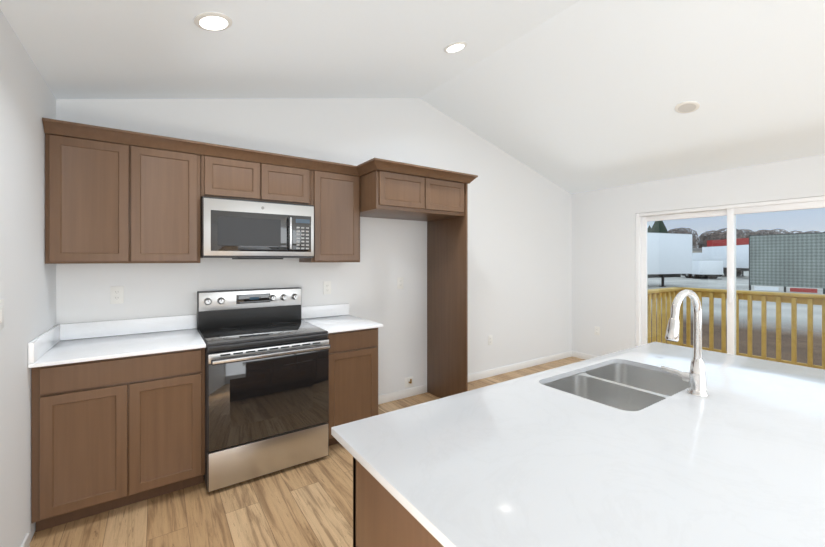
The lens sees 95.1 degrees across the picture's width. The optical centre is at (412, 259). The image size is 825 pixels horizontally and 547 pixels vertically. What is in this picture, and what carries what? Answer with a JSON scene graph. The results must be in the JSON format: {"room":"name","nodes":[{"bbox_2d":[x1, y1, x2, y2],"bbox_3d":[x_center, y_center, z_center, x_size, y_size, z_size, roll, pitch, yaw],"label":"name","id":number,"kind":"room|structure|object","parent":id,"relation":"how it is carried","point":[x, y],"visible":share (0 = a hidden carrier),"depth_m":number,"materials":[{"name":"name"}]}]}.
{"room":"kitchen","nodes":[
{"label":"kitchen","id":0,"kind":"room"},
{"bbox_2d":[0,9,55,546],"bbox_3d":[-0.430,0.170,-0.390,0.120,2.480,6.600,0,0,-34],"label":"wall","id":1,"kind":"structure","parent":0,"point":[27,273],"depth_m":1.73,"materials":[{"name":"white paint"}]},
{"bbox_2d":[0,299,3,328],"bbox_3d":[-1.633,0.220,1.489,0.008,0.117,0.120,0,0,-34],"label":"light switch","id":2,"kind":"object","parent":1,"relation":"attached to","point":[1,313],"visible":1,"depth_m":1.51,"materials":[{"name":"white plastic"}]},
{"bbox_2d":[21,533,29,546],"bbox_3d":[-0.190,1.367,-0.625,0.012,0.085,5.939,0,0,-34],"label":"baseboard","id":3,"kind":"structure","parent":1,"relation":"attached to","point":[26,542],"depth_m":1.80,"materials":[{"name":"white wood"}]},
{"bbox_2d":[0,0,579,98],"bbox_3d":[0.729,-1.384,0.400,2.925,0.813,6.840,0,0,-34],"label":"ceiling","id":4,"kind":"structure","parent":0,"point":[142,49],"depth_m":2.27,"materials":[{"name":"white paint"}]},
{"bbox_2d":[194,12,232,30],"bbox_3d":[-0.996,-1.187,1.887,0.172,0.047,0.176,0,0,-34],"label":"recessed light","id":5,"kind":"object","parent":4,"relation":"in","point":[212,21],"visible":1,"depth_m":1.87,"materials":[{"name":"white plastic"}]},
{"bbox_2d":[444,41,466,52],"bbox_3d":[0.319,-1.578,2.808,0.172,0.047,0.176,0,0,-34],"label":"recessed light","id":6,"kind":"object","parent":4,"relation":"in","point":[455,47],"visible":1,"depth_m":2.79,"materials":[{"name":"white plastic"}]},
{"bbox_2d":[30,357,584,546],"bbox_3d":[1.898,1.440,1.198,5.755,0.060,6.840,0,0,-34],"label":"floor","id":7,"kind":"structure","parent":0,"point":[308,504],"depth_m":2.08,"materials":[{"name":"wood"}]},
{"bbox_2d":[31,348,204,531],"bbox_3d":[-1.749,0.971,2.333,0.764,0.877,0.606,0,0,-34],"label":"base cabinet","id":8,"kind":"object","parent":7,"relation":"on","point":[110,434],"visible":0.85,"depth_m":2.06,"materials":[{"name":"brown wood"}]},
{"bbox_2d":[28,314,205,367],"bbox_3d":[-1.738,0.469,2.317,0.764,0.123,0.646,0,0,-34],"label":"countertop","id":9,"kind":"structure","parent":8,"relation":"on","point":[60,344],"depth_m":2.34,"materials":[{"name":"white stone"}]},
{"bbox_2d":[197,287,330,491],"bbox_3d":[-1.076,0.824,2.705,0.760,1.171,0.746,0,0,-34],"label":"range","id":10,"kind":"object","parent":7,"relation":"on","point":[266,381],"visible":1,"depth_m":2.48,"materials":[{"name":"grey metal"}]},
{"bbox_2d":[327,328,377,445],"bbox_3d":[-0.616,0.971,3.106,0.447,0.877,0.606,0,0,-34],"label":"base cabinet","id":11,"kind":"object","parent":7,"relation":"on","point":[353,375],"visible":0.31,"depth_m":2.86,"materials":[{"name":"brown wood"}]},
{"bbox_2d":[301,303,382,332],"bbox_3d":[-0.600,0.469,3.093,0.459,0.123,0.646,0,0,-34],"label":"countertop","id":12,"kind":"structure","parent":11,"relation":"on","point":[334,318],"depth_m":3.19,"materials":[{"name":"white stone"}]},
{"bbox_2d":[353,457,443,546],"bbox_3d":[0.859,0.963,1.340,1.960,0.892,0.845,0,0,-34],"label":"kitchen island","id":13,"kind":"object","parent":7,"relation":"on","point":[383,516],"depth_m":0.99,"materials":[{"name":"brown wood"}]},
{"bbox_2d":[331,342,824,546],"bbox_3d":[0.920,0.505,1.236,2.057,0.021,1.105,0,0,-34],"label":"island countertop","id":14,"kind":"structure","parent":13,"relation":"on","point":[735,457],"depth_m":0.93,"materials":[{"name":"white stone"}]},
{"bbox_2d":[543,363,688,410],"bbox_3d":[0.867,0.617,1.550,0.678,0.199,0.410,0,0,-34],"label":"sink","id":15,"kind":"object","parent":14,"relation":"in","point":[625,387],"visible":0.19,"depth_m":1.67,"materials":[{"name":"silver metal"}]},
{"bbox_2d":[661,289,708,396],"bbox_3d":[0.961,0.301,1.384,0.217,0.386,0.157,0,0,-34],"label":"faucet","id":16,"kind":"object","parent":14,"relation":"on","point":[695,377],"visible":1,"depth_m":1.37,"materials":[{"name":"silver metal"}]},
{"bbox_2d":[427,183,467,397],"bbox_3d":[0.334,0.344,3.753,0.020,2.129,0.608,0,0,-34],"label":"end panel","id":17,"kind":"object","parent":7,"relation":"on","point":[447,307],"visible":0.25,"depth_m":3.72,"materials":[{"name":"brown wood"}]},
{"bbox_2d":[56,98,571,394],"bbox_3d":[0.004,-0.170,3.973,5.755,3.160,0.120,0,0,-34],"label":"wall","id":18,"kind":"structure","parent":0,"point":[519,262],"depth_m":3.73,"materials":[{"name":"white paint"}]},
{"bbox_2d":[110,286,123,303],"bbox_3d":[-1.988,0.240,2.536,0.072,0.117,0.008,0,0,-34],"label":"electrical outlet","id":19,"kind":"object","parent":18,"relation":"attached to","point":[116,294],"visible":1,"depth_m":2.53,"materials":[{"name":"white plastic"}]},
{"bbox_2d":[45,134,199,263],"bbox_3d":[-1.828,-0.347,2.450,0.764,0.745,0.324,0,0,-34],"label":"upper cabinet","id":20,"kind":"object","parent":18,"relation":"attached to","point":[107,202],"visible":0.94,"depth_m":2.29,"materials":[{"name":"brown wood"}]},
{"bbox_2d":[200,155,310,204],"bbox_3d":[-1.196,-0.573,2.881,0.760,0.295,0.324,0,0,-34],"label":"upper cabinet","id":21,"kind":"object","parent":18,"relation":"attached to","point":[232,178],"visible":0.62,"depth_m":2.72,"materials":[{"name":"brown wood"}]},
{"bbox_2d":[200,196,313,258],"bbox_3d":[-1.169,-0.208,2.840,0.754,0.416,0.422,0,0,-34],"label":"microwave","id":22,"kind":"object","parent":21,"relation":"attached to","point":[240,229],"visible":1,"depth_m":2.66,"materials":[{"name":"grey metal"}]},
{"bbox_2d":[323,281,330,294],"bbox_3d":[-0.763,0.255,3.372,0.072,0.117,0.008,0,0,-34],"label":"electrical outlet","id":23,"kind":"object","parent":18,"relation":"attached to","point":[326,287],"visible":1,"depth_m":3.37,"materials":[{"name":"white plastic"}]},
{"bbox_2d":[299,170,359,261],"bbox_3d":[-0.704,-0.347,3.217,0.427,0.745,0.324,0,0,-34],"label":"upper cabinet","id":24,"kind":"object","parent":18,"relation":"attached to","point":[335,199],"visible":0.71,"depth_m":3.08,"materials":[{"name":"brown wood"}]},
{"bbox_2d":[397,277,402,288],"bbox_3d":[-0.122,0.240,3.808,0.072,0.117,0.008,0,0,-34],"label":"electrical outlet","id":25,"kind":"object","parent":18,"relation":"attached to","point":[399,282],"visible":1,"depth_m":3.80,"materials":[{"name":"white plastic"}]},
{"bbox_2d":[378,384,426,403],"bbox_3d":[-0.227,1.367,3.736,0.916,0.085,0.012,0,0,-34],"label":"baseboard","id":26,"kind":"structure","parent":18,"relation":"attached to","point":[400,394],"depth_m":3.81,"materials":[{"name":"white wood"}]},
{"bbox_2d":[405,376,412,387],"bbox_3d":[-0.025,1.260,3.852,0.100,0.100,0.047,0,0,-34],"label":"outlet box","id":27,"kind":"object","parent":18,"relation":"attached to","point":[408,381],"visible":1,"depth_m":3.86,"materials":[{"name":"white plastic"}]},
{"bbox_2d":[360,170,463,220],"bbox_3d":[-0.061,-0.561,3.484,0.932,0.318,0.606,0,0,-34],"label":"upper cabinet","id":28,"kind":"object","parent":18,"relation":"attached to","point":[390,195],"visible":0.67,"depth_m":3.20,"materials":[{"name":"brown wood"}]},
{"bbox_2d":[42,118,477,183],"bbox_3d":[-0.814,-0.741,2.929,2.980,0.070,0.672,0,0,-34],"label":"crown molding","id":29,"kind":"structure","parent":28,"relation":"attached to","point":[79,130],"depth_m":2.63,"materials":[{"name":"brown wood"}]},
{"bbox_2d":[488,335,491,344],"bbox_3d":[0.935,0.970,4.530,0.072,0.117,0.008,0,0,-34],"label":"electrical outlet","id":30,"kind":"object","parent":18,"relation":"attached to","point":[489,339],"visible":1,"depth_m":4.52,"materials":[{"name":"white plastic"}]},
{"bbox_2d":[468,351,571,381],"bbox_3d":[1.248,1.367,4.742,2.594,0.085,0.012,0,0,-34],"label":"baseboard","id":31,"kind":"structure","parent":18,"relation":"attached to","point":[504,369],"depth_m":4.78,"materials":[{"name":"white wood"}]},
{"bbox_2d":[421,0,824,193],"bbox_3d":[3.106,-1.353,2.022,2.830,0.875,6.840,0,0,-34],"label":"ceiling","id":32,"kind":"structure","parent":0,"point":[580,96],"depth_m":3.14,"materials":[{"name":"white paint"}]},
{"bbox_2d":[674,101,699,113],"bbox_3d":[2.334,-1.291,3.206,0.171,0.051,0.176,0,0,-34],"label":"recessed light","id":33,"kind":"object","parent":32,"relation":"in","point":[687,107],"visible":1,"depth_m":3.19,"materials":[{"name":"white plastic"}]},
{"bbox_2d":[572,154,824,355],"bbox_3d":[4.225,0.201,2.785,0.120,2.418,6.600,0,0,-34],"label":"wall","id":34,"kind":"structure","parent":0,"point":[604,260],"depth_m":4.86,"materials":[{"name":"white paint"}]},
{"bbox_2d":[572,351,597,359],"bbox_3d":[2.560,1.367,5.108,0.012,0.085,0.860,0,0,-34],"label":"baseboard","id":35,"kind":"structure","parent":34,"relation":"attached to","point":[580,355],"depth_m":5.33,"materials":[{"name":"white wood"}]},
{"bbox_2d":[595,326,599,335],"bbox_3d":[2.526,0.980,5.161,0.008,0.117,0.072,0,0,-34],"label":"electrical outlet","id":36,"kind":"object","parent":34,"relation":"attached to","point":[597,330],"visible":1,"depth_m":5.15,"materials":[{"name":"white plastic"}]},
{"bbox_2d":[636,196,824,369],"bbox_3d":[3.388,0.416,4.006,0.112,1.985,1.886,0,0,-34],"label":"sliding door","id":37,"kind":"structure","parent":34,"relation":"in","point":[730,212],"depth_m":4.00,"materials":[{"name":"clear glass"}]},
{"label":"outside","id":38,"kind":"structure","parent":0,"visible":0},
{"bbox_2d":[648,271,824,365],"bbox_3d":[107.487,2.150,77.220,254.379,0.080,280.000,0,0,-34],"label":"ground","id":39,"kind":"structure","parent":38,"point":[743,326],"depth_m":13.00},
{"bbox_2d":[648,221,667,232],"bbox_3d":[42.121,-2.691,65.947,5.168,9.600,13.627,0,0,22],"label":"pine trees","id":40,"kind":"object","parent":39,"relation":"on","point":[660,224],"depth_m":61.33,"materials":[{"name":"green plant"}]},
{"bbox_2d":[648,232,691,286],"bbox_3d":[15.000,0.069,28.000,13.600,4.080,2.600,0,0,-22],"label":"trailer","id":41,"kind":"object","parent":39,"relation":"on","point":[671,251],"depth_m":28.43,"materials":[{"name":"white metal"}]},
{"bbox_2d":[692,248,701,252],"bbox_3d":[62.000,-0.291,95.000,28.600,4.800,10.600,0,0,0],"label":"building","id":42,"kind":"structure","parent":39,"relation":"on","point":[698,249],"depth_m":89.70,"materials":[{"name":"beige"}]},
{"bbox_2d":[681,260,722,279],"bbox_3d":[31.800,1.119,42.000,2.200,2.080,5.000,0,0,10],"label":"trailer","id":43,"kind":"object","parent":39,"relation":"on","point":[706,268],"depth_m":39.67,"materials":[{"name":"white metal"}]},
{"bbox_2d":[692,252,743,275],"bbox_3d":[40.300,0.594,50.000,2.600,3.030,12.000,0,0,5],"label":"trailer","id":44,"kind":"object","parent":39,"relation":"on","point":[699,257],"depth_m":51.59,"materials":[{"name":"white metal"}]},
{"bbox_2d":[702,244,748,276],"bbox_3d":[37.202,0.269,42.010,2.600,3.680,12.020,0,0,10],"label":"trailer","id":45,"kind":"object","parent":39,"relation":"on","point":[716,256],"depth_m":43.72,"materials":[{"name":"white metal"}]},
{"bbox_2d":[707,238,748,246],"bbox_3d":[87.000,-1.191,84.000,32.800,6.600,12.800,0,0,0],"label":"building","id":46,"kind":"structure","parent":39,"relation":"on","point":[710,243],"depth_m":85.58,"materials":[{"name":"red"}]},
{"bbox_2d":[648,287,824,368],"bbox_3d":[4.458,1.278,4.203,1.842,1.662,3.374,0,0,-34],"label":"railing","id":47,"kind":"object","parent":39,"relation":"on","point":[699,292],"depth_m":5.32,"materials":[{"name":"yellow wood"}]},
{"bbox_2d":[668,228,818,247],"bbox_3d":[83.227,-3.860,113.199,155.302,11.938,23.115,0,0,1],"label":"trees","id":48,"kind":"object","parent":39,"relation":"on","point":[712,237],"depth_m":109.77,"materials":[{"name":"brown plant"}]},
{"bbox_2d":[749,232,824,293],"bbox_3d":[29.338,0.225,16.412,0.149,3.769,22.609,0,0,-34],"label":"trailer","id":49,"kind":"object","parent":39,"relation":"on","point":[792,263],"depth_m":24.10,"materials":[{"name":"grey metal"}]}
]}

